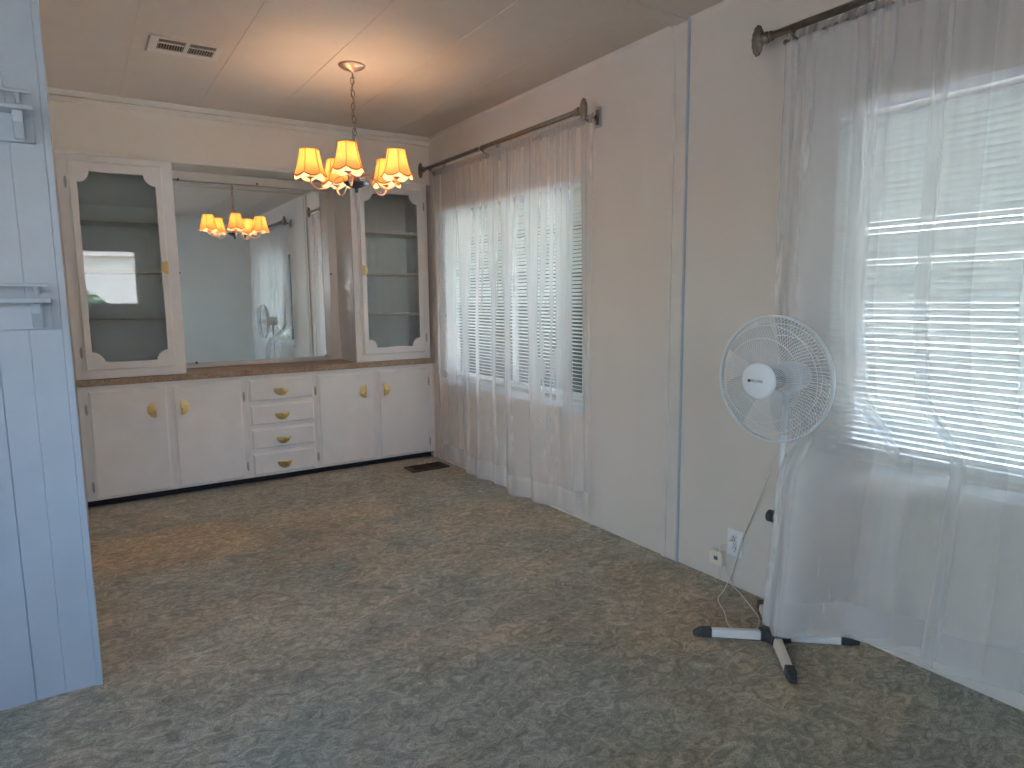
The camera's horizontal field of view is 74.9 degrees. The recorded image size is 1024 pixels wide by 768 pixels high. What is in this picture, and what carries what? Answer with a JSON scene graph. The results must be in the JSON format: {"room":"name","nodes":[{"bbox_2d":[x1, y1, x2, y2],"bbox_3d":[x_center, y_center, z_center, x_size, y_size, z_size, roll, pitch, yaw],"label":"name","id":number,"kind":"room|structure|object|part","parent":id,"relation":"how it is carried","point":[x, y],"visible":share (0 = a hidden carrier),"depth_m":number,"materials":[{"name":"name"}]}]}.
{"room":"dining room","nodes":[
{"label":"dining room","id":0,"kind":"room"},
{"bbox_2d":[0,0,96,710],"bbox_3d":[-2.682,-0.093,1.236,3.090,2.400,0.100,-5,9,-33],"label":"wall","id":1,"kind":"structure","parent":0,"point":[46,641],"depth_m":2.02,"materials":[{"name":"paint"}]},
{"bbox_2d":[0,87,35,144],"bbox_3d":[-1.706,-0.726,1.686,0.821,0.131,0.088,-5,9,-33],"label":"wall shelf","id":2,"kind":"object","parent":1,"relation":"attached to","point":[16,118],"visible":1,"depth_m":1.89,"materials":[{"name":"paint"}]},
{"bbox_3d":[-1.687,-0.782,1.650,0.816,0.009,0.014,-5,9,-33],"label":"gallery rail","id":3,"kind":"part","parent":2,"relation":"part of","materials":[{"name":"paint"}]},
{"bbox_2d":[0,283,53,329],"bbox_3d":[-1.702,-0.197,1.756,0.819,0.134,0.088,-5,9,-33],"label":"wall shelf","id":4,"kind":"object","parent":1,"relation":"attached to","point":[34,313],"visible":1,"depth_m":1.95,"materials":[{"name":"paint"}]},
{"bbox_3d":[-1.682,-0.255,1.719,0.814,0.009,0.014,-5,9,-33],"label":"gallery rail","id":5,"kind":"part","parent":4,"relation":"part of","materials":[{"name":"paint"}]},
{"bbox_2d":[44,62,89,533],"bbox_3d":[-2.125,-0.345,3.106,0.100,2.400,2.540,-5,9,-33],"label":"wall","id":6,"kind":"structure","parent":0,"point":[44,62],"depth_m":3.67,"materials":[{"name":"paint"}]},
{"bbox_2d":[30,0,102,685],"bbox_3d":[-1.383,-0.216,2.069,0.018,2.400,0.122,-5,9,-33],"label":"trim","id":7,"kind":"structure","parent":6,"relation":"attached to","point":[34,3],"depth_m":2.03,"materials":[{"name":"paint"}]},
{"bbox_2d":[49,94,428,383],"bbox_3d":[-1.691,-0.552,4.638,2.310,2.400,0.420,-5,9,-33],"label":"wall","id":8,"kind":"structure","parent":0,"point":[74,126],"depth_m":4.13,"materials":[{"name":"paint"}]},
{"bbox_2d":[48,87,428,146],"bbox_3d":[-1.580,-1.704,4.295,2.310,0.028,0.030,-5,9,-33],"label":"trim","id":9,"kind":"structure","parent":8,"relation":"attached to","point":[56,91],"depth_m":4.16,"materials":[{"name":"paint"}]},
{"bbox_2d":[54,148,429,184],"bbox_3d":[-1.581,-1.394,4.343,2.310,0.022,0.014,-5,9,-33],"label":"trim","id":10,"kind":"structure","parent":8,"relation":"attached to","point":[61,150],"depth_m":4.07,"materials":[{"name":"paint"}]},
{"bbox_2d":[172,170,340,367],"bbox_3d":[-1.775,-0.789,4.713,1.107,1.295,0.032,-5,9,-33],"label":"wall mirror","id":11,"kind":"object","parent":8,"relation":"attached to","point":[257,257],"visible":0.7,"depth_m":4.70,"materials":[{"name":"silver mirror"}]},
{"bbox_3d":[-1.783,-1.403,4.635,1.107,0.058,0.025,-5,9,-33],"label":"rail","id":12,"kind":"part","parent":11,"relation":"part of","materials":[{"name":"paint"}]},
{"bbox_3d":[-1.771,-0.161,4.798,1.107,0.027,0.027,-5,9,-33],"label":"rail","id":13,"kind":"part","parent":11,"relation":"part of","materials":[{"name":"paint"}]},
{"bbox_3d":[-1.338,-0.816,5.000,0.059,1.210,0.023,-5,9,-33],"label":"rail","id":14,"kind":"part","parent":11,"relation":"part of","materials":[{"name":"paint"}]},
{"bbox_2d":[38,0,724,136],"bbox_3d":[-1.535,-1.377,1.404,5.660,0.080,5.800,-5,9,-33],"label":"ceiling","id":15,"kind":"structure","parent":0,"point":[86,43],"depth_m":3.16,"materials":[{"name":"paint"}]},
{"bbox_2d":[119,0,148,97],"bbox_3d":[-0.824,-1.379,1.677,0.030,0.002,5.220,-5,9,-33],"label":"trim","id":16,"kind":"structure","parent":15,"relation":"attached to","point":[143,4],"depth_m":3.04,"materials":[{"name":"paint"}]},
{"bbox_2d":[145,33,224,61],"bbox_3d":[-1.521,-1.556,3.105,0.311,0.011,0.223,-5,9,-33],"label":"ceiling vent","id":17,"kind":"object","parent":15,"relation":"in","point":[155,42],"visible":1,"depth_m":3.10,"materials":[{"name":"metal"}]},
{"bbox_3d":[-1.649,-1.541,3.024,0.008,0.005,0.201,-5,9,-33],"label":"damper lever","id":18,"kind":"part","parent":17,"relation":"part of","materials":[{"name":"white metal"}]},
{"bbox_2d":[198,0,274,107],"bbox_3d":[-0.477,-1.411,1.899,0.030,0.002,5.220,-5,9,-33],"label":"trim","id":19,"kind":"structure","parent":15,"relation":"attached to","point":[266,5],"depth_m":3.10,"materials":[{"name":"paint"}]},
{"bbox_2d":[270,0,402,116],"bbox_3d":[-0.120,-1.445,2.129,0.030,0.002,5.220,-5,9,-33],"label":"trim","id":20,"kind":"structure","parent":15,"relation":"attached to","point":[394,3],"depth_m":3.17,"materials":[{"name":"paint"}]},
{"bbox_2d":[293,61,413,195],"bbox_3d":[-0.816,-1.294,3.407,0.592,0.622,0.586,-5,9,-33],"label":"chandelier","id":21,"kind":"object","parent":15,"relation":"hanging from","point":[390,171],"visible":1,"depth_m":3.32,"materials":[{"name":"fabric"}]},
{"bbox_3d":[-1.010,-1.102,3.342,0.157,0.135,0.159,-5,9,-33],"label":"lamp shade","id":22,"kind":"part","parent":21,"relation":"part of","materials":[{"name":"fabric"}]},
{"bbox_3d":[-0.916,-1.023,3.389,0.210,0.085,0.008,-4,8,-21],"label":"arm","id":23,"kind":"part","parent":21,"relation":"part of","materials":[{"name":"metal"}]},
{"bbox_3d":[-0.945,-1.136,3.597,0.159,0.135,0.158,-5,9,-33],"label":"lamp shade","id":24,"kind":"part","parent":21,"relation":"part of","materials":[{"name":"fabric"}]},
{"bbox_3d":[-0.879,-1.042,3.531,0.008,0.085,0.210,-7,10,-39],"label":"arm","id":25,"kind":"part","parent":21,"relation":"part of","materials":[{"name":"metal"}]},
{"bbox_3d":[-0.786,-1.085,3.200,0.156,0.135,0.160,-5,9,-33],"label":"lamp shade","id":26,"kind":"part","parent":21,"relation":"part of","materials":[{"name":"fabric"}]},
{"bbox_3d":[-0.792,-1.014,3.311,0.008,0.085,0.210,-1,8,-4],"label":"arm","id":27,"kind":"part","parent":21,"relation":"part of","materials":[{"name":"metal"}]},
{"bbox_3d":[-0.803,-1.404,3.386,0.017,0.351,0.017,4,9,31],"label":"chain","id":28,"kind":"part","parent":21,"relation":"part of","materials":[{"name":"grey metal"}]},
{"bbox_3d":[-0.803,-1.409,3.386,0.022,0.332,0.022,-5,9,-33],"label":"chain cord","id":29,"kind":"part","parent":21,"relation":"part of","materials":[{"name":"grey metal"}]},
{"bbox_3d":[-0.799,-1.009,3.438,0.132,0.053,0.132,-5,9,-33],"label":"dish","id":30,"kind":"part","parent":21,"relation":"part of","materials":[{"name":"metal"}]},
{"bbox_3d":[-0.733,-1.045,3.540,0.008,0.085,0.210,4,9,32],"label":"arm","id":31,"kind":"part","parent":21,"relation":"part of","materials":[{"name":"metal"}]},
{"bbox_3d":[-0.678,-1.027,3.404,0.210,0.085,0.008,1,8,14],"label":"arm","id":32,"kind":"part","parent":21,"relation":"part of","materials":[{"name":"metal"}]},
{"bbox_3d":[-0.679,-1.141,3.613,0.160,0.135,0.156,-5,9,-33],"label":"lamp shade","id":33,"kind":"part","parent":21,"relation":"part of","materials":[{"name":"fabric"}]},
{"bbox_3d":[-0.582,-1.109,3.368,0.159,0.135,0.158,-5,9,-33],"label":"lamp shade","id":34,"kind":"part","parent":21,"relation":"part of","materials":[{"name":"fabric"}]},
{"bbox_2d":[335,0,527,125],"bbox_3d":[0.231,-1.478,2.354,0.030,0.002,5.220,-5,9,-33],"label":"trim","id":35,"kind":"structure","parent":15,"relation":"attached to","point":[518,3],"depth_m":3.22,"materials":[{"name":"paint"}]},
{"bbox_2d":[392,0,651,132],"bbox_3d":[0.583,-1.511,2.580,0.030,0.002,5.220,-5,9,-33],"label":"trim","id":36,"kind":"structure","parent":15,"relation":"attached to","point":[643,2],"depth_m":3.35,"materials":[{"name":"paint"}]},
{"bbox_2d":[0,455,1023,767],"bbox_3d":[-1.511,1.091,1.730,5.660,0.100,5.800,-5,9,-33],"label":"floor","id":37,"kind":"structure","parent":0,"point":[386,614],"depth_m":2.30,"materials":[{"name":"carpet"}]},
{"bbox_2d":[77,376,250,506],"bbox_3d":[-2.232,0.333,4.332,0.930,0.737,0.405,-5,9,-33],"label":"base cabinet","id":38,"kind":"object","parent":37,"relation":"on","point":[154,439],"visible":0.99,"depth_m":4.17,"materials":[{"name":"paint"}]},
{"bbox_3d":[-2.316,0.353,4.079,0.420,0.660,0.018,-5,9,-33],"label":"door","id":39,"kind":"part","parent":38,"relation":"part of","materials":[{"name":"paint"}]},
{"bbox_3d":[-2.209,0.162,4.098,0.052,0.106,0.027,-5,9,-33],"label":"handle","id":40,"kind":"part","parent":38,"relation":"part of","materials":[{"name":"gold metal"}]},
{"bbox_3d":[-2.050,0.147,4.200,0.052,0.106,0.027,-5,9,-33],"label":"handle","id":41,"kind":"part","parent":38,"relation":"part of","materials":[{"name":"gold metal"}]},
{"bbox_3d":[-1.944,0.318,4.317,0.413,0.660,0.018,-5,9,-33],"label":"door","id":42,"kind":"part","parent":38,"relation":"part of","materials":[{"name":"paint"}]},
{"bbox_2d":[77,357,433,387],"bbox_3d":[-1.665,-0.109,4.664,2.304,0.039,0.387,-5,9,-33],"label":"countertop","id":43,"kind":"structure","parent":38,"relation":"on","point":[335,364],"depth_m":4.49,"materials":[{"name":"laminate"}]},
{"bbox_2d":[54,152,186,379],"bbox_3d":[-2.385,-0.704,4.100,0.586,1.297,0.407,-5,9,-33],"label":"display cabinet","id":44,"kind":"object","parent":43,"relation":"on","point":[118,222],"visible":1,"depth_m":4.15,"materials":[{"name":"paint"}]},
{"bbox_2d":[80,217,157,227],"bbox_3d":[-2.407,-0.986,4.092,0.552,0.017,0.321,-5,9,-33],"label":"shelf","id":45,"kind":"object","parent":44,"relation":"attached to","point":[85,222],"depth_m":4.05,"materials":[{"name":"paint"}]},
{"bbox_3d":[-2.494,-0.725,4.266,0.554,1.265,0.008,-5,9,-33],"label":"panel","id":46,"kind":"part","parent":44,"relation":"part of","materials":[{"name":"clear glass"}]},
{"bbox_2d":[84,269,161,274],"bbox_3d":[-2.404,-0.690,4.131,0.552,0.017,0.321,-5,9,-33],"label":"shelf","id":47,"kind":"object","parent":44,"relation":"attached to","point":[87,271],"depth_m":4.08,"materials":[{"name":"paint"}]},
{"bbox_2d":[89,318,165,323],"bbox_3d":[-2.401,-0.395,4.170,0.552,0.017,0.321,-5,9,-33],"label":"shelf","id":48,"kind":"object","parent":44,"relation":"attached to","point":[91,320],"depth_m":4.12,"materials":[{"name":"paint"}]},
{"bbox_3d":[-2.105,-0.707,4.055,0.041,0.084,0.027,-5,9,-33],"label":"handle","id":49,"kind":"part","parent":44,"relation":"part of","materials":[{"name":"gold metal"}]},
{"bbox_2d":[334,178,429,361],"bbox_3d":[-0.962,-0.838,5.014,0.585,1.297,0.407,-5,9,-33],"label":"display cabinet","id":50,"kind":"object","parent":43,"relation":"on","point":[382,248],"visible":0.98,"depth_m":5.04,"materials":[{"name":"paint"}]},
{"bbox_3d":[-1.036,-0.807,4.741,0.041,0.084,0.027,-5,9,-33],"label":"handle","id":51,"kind":"part","parent":50,"relation":"part of","materials":[{"name":"gold metal"}]},
{"bbox_3d":[-1.071,-0.859,5.180,0.553,1.265,0.008,-5,9,-33],"label":"panel","id":52,"kind":"part","parent":50,"relation":"part of","materials":[{"name":"clear glass"}]},
{"bbox_2d":[365,230,415,238],"bbox_3d":[-0.984,-1.120,5.005,0.551,0.017,0.321,-5,9,-33],"label":"shelf","id":53,"kind":"object","parent":50,"relation":"attached to","point":[368,234],"depth_m":5.00,"materials":[{"name":"paint"}]},
{"bbox_3d":[-0.868,-0.821,4.877,0.504,1.212,0.020,-5,9,-33],"label":"door","id":54,"kind":"part","parent":50,"relation":"part of","materials":[{"name":"paint"}]},
{"bbox_2d":[367,273,416,276],"bbox_3d":[-0.981,-0.824,5.044,0.551,0.017,0.321,-5,9,-33],"label":"shelf","id":55,"kind":"object","parent":50,"relation":"attached to","point":[368,274],"depth_m":4.98,"materials":[{"name":"paint"}]},
{"bbox_2d":[368,312,418,316],"bbox_3d":[-0.978,-0.529,5.083,0.551,0.017,0.321,-5,9,-33],"label":"shelf","id":56,"kind":"object","parent":50,"relation":"attached to","point":[370,314],"depth_m":5.04,"materials":[{"name":"paint"}]},
{"bbox_2d":[245,371,317,482],"bbox_3d":[-1.653,0.278,4.704,0.450,0.737,0.405,-5,9,-33],"label":"drawers","id":57,"kind":"object","parent":37,"relation":"on","point":[281,420],"visible":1,"depth_m":4.55,"materials":[{"name":"paint"}]},
{"bbox_3d":[-1.561,0.032,4.532,0.430,0.155,0.018,-5,9,-33],"label":"drawer","id":58,"kind":"part","parent":57,"relation":"part of","materials":[{"name":"paint"}]},
{"bbox_3d":[-1.553,0.054,4.513,0.106,0.052,0.027,-5,9,-33],"label":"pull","id":59,"kind":"part","parent":57,"relation":"part of","materials":[{"name":"gold metal"}]},
{"bbox_3d":[-1.560,0.197,4.554,0.430,0.144,0.018,-5,9,-33],"label":"drawer","id":60,"kind":"part","parent":57,"relation":"part of","materials":[{"name":"paint"}]},
{"bbox_3d":[-1.552,0.219,4.535,0.106,0.052,0.027,-5,9,-33],"label":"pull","id":61,"kind":"part","parent":57,"relation":"part of","materials":[{"name":"gold metal"}]},
{"bbox_3d":[-1.558,0.359,4.575,0.430,0.144,0.018,-5,9,-33],"label":"drawer","id":62,"kind":"part","parent":57,"relation":"part of","materials":[{"name":"paint"}]},
{"bbox_3d":[-1.550,0.382,4.557,0.106,0.052,0.027,-5,9,-33],"label":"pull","id":63,"kind":"part","parent":57,"relation":"part of","materials":[{"name":"gold metal"}]},
{"bbox_3d":[-1.556,0.528,4.597,0.430,0.157,0.018,-5,9,-33],"label":"drawer","id":64,"kind":"part","parent":57,"relation":"part of","materials":[{"name":"paint"}]},
{"bbox_3d":[-1.548,0.551,4.579,0.106,0.052,0.027,-5,9,-33],"label":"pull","id":65,"kind":"part","parent":57,"relation":"part of","materials":[{"name":"gold metal"}]},
{"bbox_2d":[313,363,433,472],"bbox_3d":[-1.080,0.224,5.071,0.912,0.737,0.405,-5,9,-33],"label":"base cabinet","id":66,"kind":"object","parent":37,"relation":"on","point":[372,415],"visible":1,"depth_m":4.91,"materials":[{"name":"paint"}]},
{"bbox_3d":[-1.181,0.246,4.808,0.420,0.660,0.018,-5,9,-33],"label":"door","id":67,"kind":"part","parent":66,"relation":"part of","materials":[{"name":"paint"}]},
{"bbox_3d":[-1.073,0.055,4.828,0.052,0.106,0.027,-5,9,-33],"label":"handle","id":68,"kind":"part","parent":66,"relation":"part of","materials":[{"name":"gold metal"}]},
{"bbox_3d":[-0.915,0.040,4.929,0.052,0.106,0.027,-5,9,-33],"label":"handle","id":69,"kind":"part","parent":66,"relation":"part of","materials":[{"name":"gold metal"}]},
{"bbox_3d":[-0.812,0.211,5.044,0.406,0.660,0.018,-5,9,-33],"label":"door","id":70,"kind":"part","parent":66,"relation":"part of","materials":[{"name":"paint"}]},
{"bbox_2d":[432,363,435,456],"bbox_3d":[-0.610,0.204,5.197,0.011,0.735,0.023,-5,9,-33],"label":"trim","id":71,"kind":"structure","parent":66,"relation":"attached to","point":[434,451],"depth_m":5.19,"materials":[{"name":"paint"}]},
{"bbox_2d":[404,461,449,472],"bbox_3d":[-0.624,0.608,4.906,0.290,0.010,0.167,-5,9,-33],"label":"floor vent","id":72,"kind":"object","parent":37,"relation":"in","point":[433,465],"visible":1,"depth_m":4.90,"materials":[{"name":"metal"}]},
{"bbox_2d":[409,462,443,470],"bbox_3d":[-0.623,0.608,4.907,0.234,0.006,0.127,-5,9,-33],"label":"grille","id":73,"kind":"object","parent":72,"relation":"attached to","point":[433,465],"depth_m":4.90,"materials":[{"name":"brown metal"}]},
{"bbox_2d":[693,315,859,683],"bbox_3d":[0.908,0.332,2.437,0.477,1.172,0.653,-6,9,-36],"label":"fan","id":74,"kind":"object","parent":37,"relation":"on","point":[759,380],"visible":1,"depth_m":2.27,"materials":[{"name":"white plastic"}]},
{"bbox_3d":[0.814,0.907,2.437,0.175,0.031,0.034,1,8,8],"label":"leg","id":75,"kind":"part","parent":74,"relation":"part of","materials":[{"name":"white plastic"}]},
{"bbox_3d":[0.930,0.431,2.610,0.206,0.931,0.457,0,8,7],"label":"power cord","id":76,"kind":"part","parent":74,"relation":"part of","materials":[{"name":"beige plastic"}]},
{"bbox_3d":[0.974,0.890,2.552,0.034,0.031,0.175,1,8,10],"label":"leg","id":77,"kind":"part","parent":74,"relation":"part of","materials":[{"name":"beige plastic"}]},
{"bbox_3d":[0.930,0.472,2.386,0.044,0.044,0.032,-5,9,-33],"label":"height knob","id":78,"kind":"part","parent":74,"relation":"part of","materials":[{"name":"plastic"}]},
{"bbox_3d":[0.926,0.926,2.284,0.034,0.031,0.175,1,8,10],"label":"leg","id":79,"kind":"part","parent":74,"relation":"part of","materials":[{"name":"beige plastic"}]},
{"bbox_3d":[1.087,0.909,2.399,0.175,0.031,0.034,1,8,8],"label":"leg","id":80,"kind":"part","parent":74,"relation":"part of","materials":[{"name":"white plastic"}]},
{"bbox_2d":[426,0,1023,710],"bbox_3d":[0.796,-0.367,3.056,0.130,2.400,5.800,-5,9,-33],"label":"wall","id":81,"kind":"structure","parent":0,"point":[929,578],"depth_m":2.72,"materials":[{"name":"paint"}]},
{"bbox_2d":[418,98,601,177],"bbox_3d":[-0.110,-1.436,4.060,0.140,0.121,1.905,-5,9,-33],"label":"curtain rod","id":82,"kind":"object","parent":81,"relation":"attached to","point":[581,111],"visible":1,"depth_m":3.76,"materials":[{"name":"metal"}]},
{"bbox_3d":[-0.154,-1.437,4.036,0.025,0.025,1.730,-5,9,-33],"label":"rod","id":83,"kind":"part","parent":82,"relation":"part of","materials":[{"name":"metal"}]},
{"bbox_3d":[-0.074,-1.401,4.017,0.019,0.019,1.787,-5,9,-33],"label":"sheer rod","id":84,"kind":"part","parent":82,"relation":"part of","materials":[{"name":"metal"}]},
{"bbox_2d":[442,186,585,412],"bbox_3d":[-0.015,-0.539,4.273,0.143,1.218,1.665,-5,9,-33],"label":"window","id":85,"kind":"structure","parent":81,"relation":"in","point":[512,393],"depth_m":4.25,"materials":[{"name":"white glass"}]},
{"bbox_2d":[440,177,585,398],"bbox_3d":[-0.064,-0.576,4.187,0.040,1.160,1.607,-5,9,-33],"label":"mini blind","id":86,"kind":"object","parent":85,"relation":"attached to","point":[551,202],"visible":1,"depth_m":4.00,"materials":[{"name":"plastic"}]},
{"bbox_3d":[-0.410,-0.646,4.724,0.030,1.120,0.002,-5,9,-33],"label":"ladder cord","id":87,"kind":"part","parent":86,"relation":"part of","materials":[{"name":"white fabric"}]},
{"bbox_3d":[-0.130,-0.592,4.296,0.030,1.120,0.002,-5,9,-33],"label":"ladder cord","id":88,"kind":"part","parent":86,"relation":"part of","materials":[{"name":"white fabric"}]},
{"bbox_3d":[-0.054,-0.009,4.264,0.024,0.014,1.607,-5,9,-33],"label":"rail","id":89,"kind":"part","parent":86,"relation":"part of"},
{"bbox_3d":[0.150,-0.538,3.868,0.030,1.120,0.002,-5,9,-33],"label":"ladder cord","id":90,"kind":"part","parent":86,"relation":"part of","materials":[{"name":"white fabric"}]},
{"bbox_3d":[0.316,-0.506,3.614,0.030,1.120,0.002,-5,9,-33],"label":"ladder cord","id":91,"kind":"part","parent":86,"relation":"part of","materials":[{"name":"white fabric"}]},
{"bbox_3d":[-0.030,0.046,4.336,0.093,0.043,1.665,-5,9,-33],"label":"sill","id":92,"kind":"part","parent":85,"relation":"part of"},
{"bbox_2d":[428,26,671,138],"bbox_3d":[0.044,-1.673,3.901,0.016,0.016,2.400,-5,9,-33],"label":"trim","id":93,"kind":"structure","parent":81,"relation":"attached to","point":[667,29],"depth_m":3.54,"materials":[{"name":"paint"}]},
{"bbox_2d":[582,0,687,26],"bbox_3d":[-1.538,-1.335,1.415,5.400,0.008,0.087,-5,9,-33],"label":"trim","id":94,"kind":"structure","parent":81,"relation":"attached to","point":[625,6],"depth_m":2.74,"materials":[{"name":"paint"}]},
{"bbox_2d":[661,21,687,560],"bbox_3d":[0.733,-0.362,3.022,0.014,2.400,0.087,-5,9,-33],"label":"trim","id":95,"kind":"structure","parent":81,"relation":"attached to","point":[679,42],"depth_m":3.01,"materials":[{"name":"paint"}]},
{"bbox_2d":[676,17,690,561],"bbox_3d":[0.762,-0.356,2.980,0.010,2.400,0.007,-5,9,-33],"label":"trim","id":96,"kind":"structure","parent":81,"relation":"attached to","point":[689,18],"depth_m":2.96,"materials":[{"name":"paint"}]},
{"bbox_2d":[690,0,736,20],"bbox_3d":[1.494,-1.396,1.685,0.014,0.014,2.715,-5,9,-33],"label":"trim","id":97,"kind":"structure","parent":81,"relation":"attached to","point":[726,2],"depth_m":2.72,"materials":[{"name":"paint"}]},
{"bbox_2d":[709,547,725,579],"bbox_3d":[0.895,0.789,2.922,0.031,0.135,0.068,-5,9,-33],"label":"phone jack","id":98,"kind":"object","parent":81,"relation":"attached to","point":[714,554],"visible":0.99,"depth_m":2.91,"materials":[{"name":"beige plastic"}]},
{"bbox_2d":[727,527,743,558],"bbox_3d":[0.948,0.677,2.844,0.008,0.116,0.080,-5,9,-33],"label":"wall outlet","id":99,"kind":"object","parent":81,"relation":"attached to","point":[733,534],"visible":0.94,"depth_m":2.84,"materials":[{"name":"white plastic"}]},
{"bbox_2d":[731,547,737,552],"bbox_3d":[0.947,0.703,2.847,0.003,0.034,0.034,-5,9,-33],"label":"socket","id":100,"kind":"object","parent":99,"relation":"attached to","point":[733,550],"depth_m":2.85,"materials":[{"name":"white plastic"}]},
{"bbox_2d":[732,534,737,540],"bbox_3d":[0.947,0.654,2.840,0.003,0.034,0.034,-5,9,-33],"label":"socket","id":101,"kind":"object","parent":99,"relation":"attached to","point":[734,536],"depth_m":2.84,"materials":[{"name":"white plastic"}]},
{"bbox_2d":[751,0,907,56],"bbox_3d":[1.523,-1.134,1.560,0.140,0.121,2.208,-5,9,-33],"label":"curtain rod","id":102,"kind":"object","parent":81,"relation":"attached to","point":[759,37],"visible":1,"depth_m":2.31,"materials":[{"name":"metal"}]},
{"bbox_3d":[1.481,-1.135,1.533,0.025,0.025,2.040,-5,9,-33],"label":"rod","id":103,"kind":"part","parent":102,"relation":"part of","materials":[{"name":"metal"}]},
{"bbox_3d":[1.524,-1.121,1.569,0.019,0.019,2.002,-5,9,-33],"label":"sheer rod","id":104,"kind":"part","parent":102,"relation":"part of","materials":[{"name":"metal"}]},
{"bbox_2d":[814,83,1023,506],"bbox_3d":[1.634,-0.233,1.749,0.143,1.222,1.685,-5,9,-33],"label":"window","id":105,"kind":"structure","parent":81,"relation":"in","point":[1005,495],"depth_m":2.19,"materials":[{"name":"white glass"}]},
{"bbox_3d":[1.619,0.353,1.813,0.093,0.043,1.685,-5,9,-33],"label":"sill","id":106,"kind":"part","parent":105,"relation":"part of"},
{"bbox_2d":[822,65,1023,481],"bbox_3d":[1.585,-0.271,1.663,0.040,1.160,1.684,-5,9,-33],"label":"mini blind","id":107,"kind":"object","parent":105,"relation":"attached to","point":[966,156],"visible":0.98,"depth_m":2.08,"materials":[{"name":"plastic"}]},
{"bbox_3d":[1.222,-0.344,2.227,0.030,1.120,0.002,-5,9,-33],"label":"ladder cord","id":108,"kind":"part","parent":107,"relation":"part of","materials":[{"name":"white fabric"}]},
{"bbox_3d":[1.595,0.297,1.741,0.024,0.014,1.684,-5,9,-33],"label":"rail","id":109,"kind":"part","parent":107,"relation":"part of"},
{"label":"outside","id":110,"kind":"structure","parent":0,"visible":0},
{"bbox_2d":[853,414,1023,468],"bbox_3d":[1.589,1.879,2.030,60.000,0.100,60.000,-5,9,-33],"label":"ground","id":111,"kind":"structure","parent":110,"point":[967,431],"depth_m":9.49,"materials":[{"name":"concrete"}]},
{"bbox_2d":[854,208,1023,432],"bbox_3d":[10.546,-1.434,9.874,6.700,4.250,14.700,-5,9,-33],"label":"neighbor house","id":112,"kind":"structure","parent":111,"relation":"on","point":[1000,422],"depth_m":10.42,"materials":[{"name":"paint"}]}
]}

